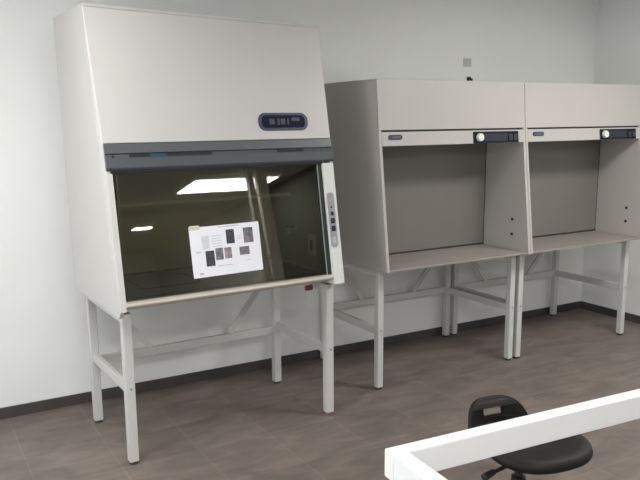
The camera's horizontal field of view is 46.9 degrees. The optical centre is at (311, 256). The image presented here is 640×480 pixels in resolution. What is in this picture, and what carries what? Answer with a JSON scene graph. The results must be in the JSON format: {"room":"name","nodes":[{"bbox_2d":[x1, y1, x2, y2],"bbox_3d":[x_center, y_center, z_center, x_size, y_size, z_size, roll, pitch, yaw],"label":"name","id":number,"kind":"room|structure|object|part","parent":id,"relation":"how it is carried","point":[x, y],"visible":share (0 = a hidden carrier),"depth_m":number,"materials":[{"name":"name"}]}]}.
{"room":"laboratory","nodes":[
{"label":"laboratory","id":0,"kind":"room"},
{"bbox_2d":[0,0,597,407],"bbox_3d":[-0.309,-0.615,5.004,6.450,2.800,0.120,-6,12,-29],"label":"wall","id":1,"kind":"structure","parent":0,"point":[44,348],"depth_m":4.91,"materials":[{"name":"paint"}]},
{"bbox_2d":[0,301,580,418],"bbox_3d":[-0.268,0.740,5.193,6.238,0.066,0.012,-6,12,-29],"label":"baseboard","id":2,"kind":"structure","parent":1,"relation":"attached to","point":[75,399],"depth_m":5.06,"materials":[{"name":"plastic"}]},
{"bbox_2d":[463,58,470,66],"bbox_3d":[1.188,-1.488,5.644,0.078,0.060,0.007,-6,12,-29],"label":"wall plate","id":3,"kind":"object","parent":1,"relation":"attached to","point":[466,61],"visible":1,"depth_m":5.64,"materials":[{"name":"white plastic"}]},
{"bbox_2d":[0,308,639,479],"bbox_3d":[2.716,1.736,0.090,6.450,0.100,12.200,-6,12,-29],"label":"floor","id":4,"kind":"structure","parent":0,"point":[247,425],"depth_m":4.36,"materials":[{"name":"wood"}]},
{"bbox_2d":[85,282,334,464],"bbox_3d":[-0.561,0.553,4.242,1.244,0.785,0.690,-7,12,-31],"label":"stand","id":5,"kind":"object","parent":4,"relation":"on","point":[127,354],"visible":0.7,"depth_m":4.25,"materials":[{"name":"metal"}]},
{"bbox_3d":[-1.239,0.560,4.200,0.047,0.771,0.047,-7,12,-31],"label":"leg","id":6,"kind":"part","parent":5,"relation":"part of","materials":[{"name":"metal"}]},
{"bbox_3d":[-1.078,0.252,3.873,0.042,0.050,0.579,-7,12,-31],"label":"rail","id":7,"kind":"part","parent":5,"relation":"part of","materials":[{"name":"metal"}]},
{"bbox_3d":[-1.074,0.611,3.939,0.028,0.050,0.579,-7,12,-31],"label":"rail","id":8,"kind":"part","parent":5,"relation":"part of","materials":[{"name":"metal"}]},
{"bbox_3d":[-0.909,0.653,3.676,0.047,0.771,0.047,-7,12,-31],"label":"leg","id":9,"kind":"part","parent":5,"relation":"part of","materials":[{"name":"metal"}]},
{"bbox_3d":[-0.737,0.530,4.511,1.133,0.050,0.028,-7,12,-31],"label":"rail","id":10,"kind":"part","parent":5,"relation":"part of","materials":[{"name":"metal"}]},
{"bbox_2d":[53,3,344,318],"bbox_3d":[-0.587,-0.485,4.019,1.294,1.588,0.867,-7,12,-31],"label":"cabinet","id":11,"kind":"object","parent":5,"relation":"on","point":[172,122],"visible":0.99,"depth_m":3.84,"materials":[{"name":"metal"}]},
{"bbox_3d":[-1.123,-0.482,3.684,0.036,1.458,0.835,-7,12,-31],"label":"panel","id":12,"kind":"part","parent":11,"relation":"part of","materials":[{"name":"metal"}]},
{"bbox_3d":[-0.810,-0.596,4.368,1.226,1.424,0.015,-7,12,-31],"label":"panel","id":13,"kind":"part","parent":11,"relation":"part of","materials":[{"name":"metal"}]},
{"bbox_3d":[-0.663,-1.263,3.989,1.292,0.044,0.574,-7,12,-31],"label":"panel","id":14,"kind":"part","parent":11,"relation":"part of","materials":[{"name":"metal"}]},
{"bbox_3d":[-0.482,-0.919,3.760,1.294,0.642,0.158,-7,12,-31],"label":"panel","id":15,"kind":"part","parent":11,"relation":"part of","materials":[{"name":"metal"}]},
{"bbox_2d":[124,257,324,300],"bbox_3d":[-0.562,0.111,4.100,1.162,0.014,0.709,-6,12,-29],"label":"work surface","id":16,"kind":"object","parent":11,"relation":"on","point":[148,283],"depth_m":4.04,"materials":[{"name":"metal"}]},
{"bbox_2d":[188,221,262,278],"bbox_3d":[-0.432,-0.042,3.749,0.390,0.258,0.043,-7,12,-31],"label":"printed sheet","id":17,"kind":"object","parent":11,"relation":"attached to","point":[217,250],"visible":1,"depth_m":3.74,"materials":[{"name":"white paper"}]},
{"bbox_2d":[201,236,209,249],"bbox_3d":[-0.532,-0.072,3.689,0.041,0.066,0.011,-7,12,-31],"label":"picture","id":18,"kind":"object","parent":17,"relation":"attached to","point":[205,240],"depth_m":3.69},
{"bbox_2d":[205,250,215,266],"bbox_3d":[-0.509,0.008,3.701,0.049,0.078,0.013,-7,12,-31],"label":"picture","id":19,"kind":"object","parent":17,"relation":"attached to","point":[210,255],"depth_m":3.70},
{"bbox_2d":[215,247,223,259],"bbox_3d":[-0.466,-0.016,3.727,0.043,0.060,0.010,-7,12,-31],"label":"picture","id":20,"kind":"object","parent":17,"relation":"attached to","point":[219,251],"depth_m":3.73},
{"bbox_2d":[224,247,231,258],"bbox_3d":[-0.426,-0.022,3.752,0.041,0.056,0.010,-7,12,-31],"label":"picture","id":21,"kind":"object","parent":17,"relation":"attached to","point":[227,250],"depth_m":3.75},
{"bbox_2d":[225,229,234,243],"bbox_3d":[-0.416,-0.106,3.759,0.047,0.072,0.012,-7,12,-31],"label":"picture","id":22,"kind":"object","parent":17,"relation":"attached to","point":[229,233],"depth_m":3.76},
{"bbox_2d":[239,246,249,254],"bbox_3d":[-0.347,-0.034,3.800,0.056,0.042,0.008,-7,12,-31],"label":"picture","id":23,"kind":"object","parent":17,"relation":"attached to","point":[243,250],"depth_m":3.80},
{"bbox_2d":[243,227,253,242],"bbox_3d":[-0.330,-0.115,3.812,0.056,0.078,0.013,-7,12,-31],"label":"picture","id":24,"kind":"object","parent":17,"relation":"attached to","point":[248,232],"depth_m":3.81},
{"bbox_3d":[-0.388,0.168,3.779,1.166,0.030,0.058,-7,12,-31],"label":"sill","id":25,"kind":"part","parent":11,"relation":"part of","materials":[{"name":"metal"}]},
{"bbox_3d":[-0.051,-0.597,4.337,0.032,1.428,0.835,-7,12,-31],"label":"panel","id":26,"kind":"part","parent":11,"relation":"part of","materials":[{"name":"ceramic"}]},
{"bbox_3d":[-0.019,0.174,4.200,0.045,0.030,0.022,-7,12,-31],"label":"valve handle","id":27,"kind":"part","parent":11,"relation":"part of","materials":[{"name":"red plastic"}]},
{"bbox_2d":[308,234,315,255],"bbox_3d":[-0.001,-0.070,4.236,0.008,0.120,0.070,-7,12,-31],"label":"outlet","id":28,"kind":"object","parent":11,"relation":"attached to","point":[311,237],"depth_m":4.23,"materials":[{"name":"plastic"}]},
{"bbox_3d":[-0.236,0.438,4.809,0.047,0.771,0.047,-7,12,-31],"label":"leg","id":29,"kind":"part","parent":5,"relation":"part of","materials":[{"name":"metal"}]},
{"bbox_3d":[-0.071,0.489,4.548,0.028,0.050,0.579,-7,12,-31],"label":"rail","id":30,"kind":"part","parent":5,"relation":"part of","materials":[{"name":"metal"}]},
{"bbox_3d":[-0.075,0.130,4.482,0.042,0.050,0.579,-7,12,-31],"label":"rail","id":31,"kind":"part","parent":5,"relation":"part of","materials":[{"name":"metal"}]},
{"bbox_3d":[0.094,0.531,4.285,0.047,0.771,0.047,-7,12,-31],"label":"leg","id":32,"kind":"part","parent":5,"relation":"part of","materials":[{"name":"metal"}]},
{"bbox_2d":[320,256,515,389],"bbox_3d":[0.744,0.354,5.244,1.170,0.787,0.731,-6,12,-29],"label":"stand","id":33,"kind":"object","parent":4,"relation":"on","point":[380,298],"visible":0.63,"depth_m":5.25,"materials":[{"name":"metal"}]},
{"bbox_3d":[0.084,0.350,5.262,0.043,0.773,0.043,-6,12,-29],"label":"leg","id":34,"kind":"part","parent":33,"relation":"part of","materials":[{"name":"metal"}]},
{"bbox_3d":[0.254,0.417,4.973,0.026,0.050,0.641,-6,12,-29],"label":"rail","id":35,"kind":"part","parent":33,"relation":"part of","materials":[{"name":"metal"}]},
{"bbox_3d":[0.250,0.047,4.904,0.039,0.050,0.641,-6,12,-29],"label":"rail","id":36,"kind":"part","parent":33,"relation":"part of","materials":[{"name":"metal"}]},
{"bbox_3d":[0.423,0.454,4.678,0.043,0.773,0.043,-6,12,-29],"label":"leg","id":37,"kind":"part","parent":33,"relation":"part of","materials":[{"name":"metal"}]},
{"bbox_3d":[0.573,0.310,5.539,1.084,0.050,0.026,-6,12,-29],"label":"rail","id":38,"kind":"part","parent":33,"relation":"part of","materials":[{"name":"metal"}]},
{"bbox_2d":[324,79,530,272],"bbox_3d":[0.769,-0.589,5.003,1.200,1.155,0.812,-6,12,-29],"label":"fume hood","id":39,"kind":"object","parent":33,"relation":"on","point":[428,173],"visible":0.94,"depth_m":4.87,"materials":[{"name":"metal"}]},
{"bbox_3d":[0.730,-1.161,4.956,1.200,0.012,0.678,-6,12,-29],"label":"panel","id":40,"kind":"part","parent":39,"relation":"part of","materials":[{"name":"metal"}]},
{"bbox_3d":[0.257,-0.525,4.716,0.020,1.143,0.812,-6,12,-29],"label":"panel","id":41,"kind":"part","parent":39,"relation":"part of","materials":[{"name":"metal"}]},
{"bbox_3d":[0.907,-0.965,4.681,1.200,0.302,0.038,-6,12,-29],"label":"panel","id":42,"kind":"part","parent":39,"relation":"part of","materials":[{"name":"metal"}]},
{"bbox_2d":[389,244,526,271],"bbox_3d":[0.775,-0.028,5.105,1.160,0.013,0.785,-6,12,-29],"label":"countertop","id":43,"kind":"structure","parent":39,"relation":"on","point":[470,253],"depth_m":4.94,"materials":[{"name":"laminate"}]},
{"bbox_3d":[1.089,-0.773,4.775,0.054,0.054,0.024,-6,12,-29],"label":"knob","id":44,"kind":"part","parent":39,"relation":"part of","materials":[{"name":"white plastic"}]},
{"bbox_3d":[1.212,-0.789,4.857,0.395,0.074,0.013,-6,12,-29],"label":"control panel","id":45,"kind":"part","parent":39,"relation":"part of","materials":[{"name":"plastic"}]},
{"bbox_3d":[1.281,-0.641,5.292,0.020,1.143,0.812,-6,12,-29],"label":"panel","id":46,"kind":"part","parent":39,"relation":"part of","materials":[{"name":"metal"}]},
{"bbox_3d":[1.061,0.239,5.811,0.043,0.773,0.043,-6,12,-29],"label":"leg","id":47,"kind":"part","parent":33,"relation":"part of","materials":[{"name":"metal"}]},
{"bbox_3d":[1.231,0.307,5.522,0.026,0.050,0.641,-6,12,-29],"label":"rail","id":48,"kind":"part","parent":33,"relation":"part of","materials":[{"name":"metal"}]},
{"bbox_3d":[1.401,0.344,5.227,0.043,0.773,0.043,-6,12,-29],"label":"leg","id":49,"kind":"part","parent":33,"relation":"part of","materials":[{"name":"metal"}]},
{"bbox_2d":[385,389,639,479],"bbox_3d":[1.188,0.931,2.191,1.700,0.750,0.950,-6,12,-26],"label":"frame","id":50,"kind":"object","parent":4,"relation":"on","point":[417,460],"visible":1,"depth_m":2.32,"materials":[{"name":"white paint"}]},
{"bbox_3d":[0.446,0.679,1.774,0.052,0.088,0.846,-6,12,-26],"label":"rail","id":51,"kind":"part","parent":50,"relation":"part of","materials":[{"name":"white metal"}]},
{"bbox_2d":[468,395,592,479],"bbox_3d":[0.852,0.870,3.045,0.555,0.567,0.569,-5,11,-21],"label":"chair","id":52,"kind":"object","parent":4,"relation":"on","point":[573,452],"visible":0.66,"depth_m":2.87,"materials":[{"name":"black plastic"}]},
{"bbox_3d":[0.772,0.666,3.056,0.334,0.169,0.096,-5,11,-21],"label":"backrest","id":53,"kind":"part","parent":52,"relation":"part of","materials":[{"name":"black plastic"}]},
{"bbox_3d":[0.765,0.816,2.886,0.168,0.035,0.015,-6,12,-28],"label":"lever","id":54,"kind":"part","parent":52,"relation":"part of","materials":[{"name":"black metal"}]},
{"bbox_3d":[0.884,0.746,2.933,0.430,0.076,0.381,-5,11,-21],"label":"seat","id":55,"kind":"part","parent":52,"relation":"part of","materials":[{"name":"black plastic"}]},
{"bbox_2d":[450,241,629,358],"bbox_3d":[1.790,0.235,5.831,1.170,0.787,0.731,-6,12,-29],"label":"stand","id":56,"kind":"object","parent":4,"relation":"on","point":[555,272],"visible":0.66,"depth_m":5.85,"materials":[{"name":"metal"}]},
{"bbox_3d":[1.130,0.231,5.850,0.043,0.773,0.043,-6,12,-29],"label":"leg","id":57,"kind":"part","parent":56,"relation":"part of","materials":[{"name":"metal"}]},
{"bbox_3d":[1.300,0.299,5.560,0.026,0.050,0.641,-6,12,-29],"label":"rail","id":58,"kind":"part","parent":56,"relation":"part of","materials":[{"name":"metal"}]},
{"bbox_3d":[1.619,0.191,6.127,1.084,0.050,0.026,-6,12,-29],"label":"rail","id":59,"kind":"part","parent":56,"relation":"part of","materials":[{"name":"metal"}]},
{"bbox_3d":[1.470,0.336,5.265,0.043,0.773,0.043,-6,12,-29],"label":"leg","id":60,"kind":"part","parent":56,"relation":"part of","materials":[{"name":"metal"}]},
{"bbox_3d":[2.108,0.120,6.399,0.043,0.773,0.043,-6,12,-29],"label":"leg","id":61,"kind":"part","parent":56,"relation":"part of","materials":[{"name":"metal"}]},
{"bbox_2d":[524,82,639,253],"bbox_3d":[1.813,-0.708,5.589,1.200,1.155,0.812,-6,12,-29],"label":"fume hood","id":62,"kind":"object","parent":56,"relation":"on","point":[582,140],"visible":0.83,"depth_m":5.63,"materials":[{"name":"metal"}]},
{"bbox_3d":[1.301,-0.644,5.303,0.020,1.143,0.812,-6,12,-29],"label":"panel","id":63,"kind":"part","parent":62,"relation":"part of","materials":[{"name":"metal"}]},
{"bbox_3d":[1.952,-1.083,5.267,1.200,0.302,0.038,-6,12,-29],"label":"panel","id":64,"kind":"part","parent":62,"relation":"part of","materials":[{"name":"metal"}]},
{"bbox_2d":[532,230,639,252],"bbox_3d":[1.820,-0.146,5.691,1.160,0.013,0.785,-6,12,-29],"label":"countertop","id":65,"kind":"structure","parent":62,"relation":"on","point":[588,238],"depth_m":5.54,"materials":[{"name":"plastic"}]},
{"bbox_3d":[2.134,-0.892,5.362,0.054,0.054,0.024,-6,12,-29],"label":"knob","id":66,"kind":"part","parent":62,"relation":"part of","materials":[{"name":"white plastic"}]},
{"bbox_3d":[2.326,-0.760,5.878,0.020,1.143,0.812,-6,12,-29],"label":"panel","id":67,"kind":"part","parent":62,"relation":"part of","materials":[{"name":"metal"}]},
{"bbox_3d":[2.257,-0.908,5.443,0.395,0.074,0.013,-6,12,-29],"label":"control panel","id":68,"kind":"part","parent":62,"relation":"part of","materials":[{"name":"plastic"}]},
{"bbox_3d":[2.278,0.188,6.109,0.026,0.050,0.641,-6,12,-29],"label":"rail","id":69,"kind":"part","parent":56,"relation":"part of","materials":[{"name":"metal"}]},
{"bbox_3d":[2.448,0.225,5.814,0.043,0.773,0.043,-6,12,-29],"label":"leg","id":70,"kind":"part","parent":56,"relation":"part of","materials":[{"name":"metal"}]},
{"bbox_2d":[581,0,639,315],"bbox_3d":[5.465,-0.004,1.378,0.120,2.800,12.000,-6,12,-29],"label":"wall","id":71,"kind":"structure","parent":0,"point":[617,48],"depth_m":6.21,"materials":[{"name":"paint"}]},
{"bbox_2d":[580,301,639,323],"bbox_3d":[5.421,1.347,1.594,0.012,0.066,12.000,-6,12,-29],"label":"baseboard","id":72,"kind":"structure","parent":71,"relation":"attached to","point":[584,305],"depth_m":6.46,"materials":[{"name":"plastic"}]}
]}

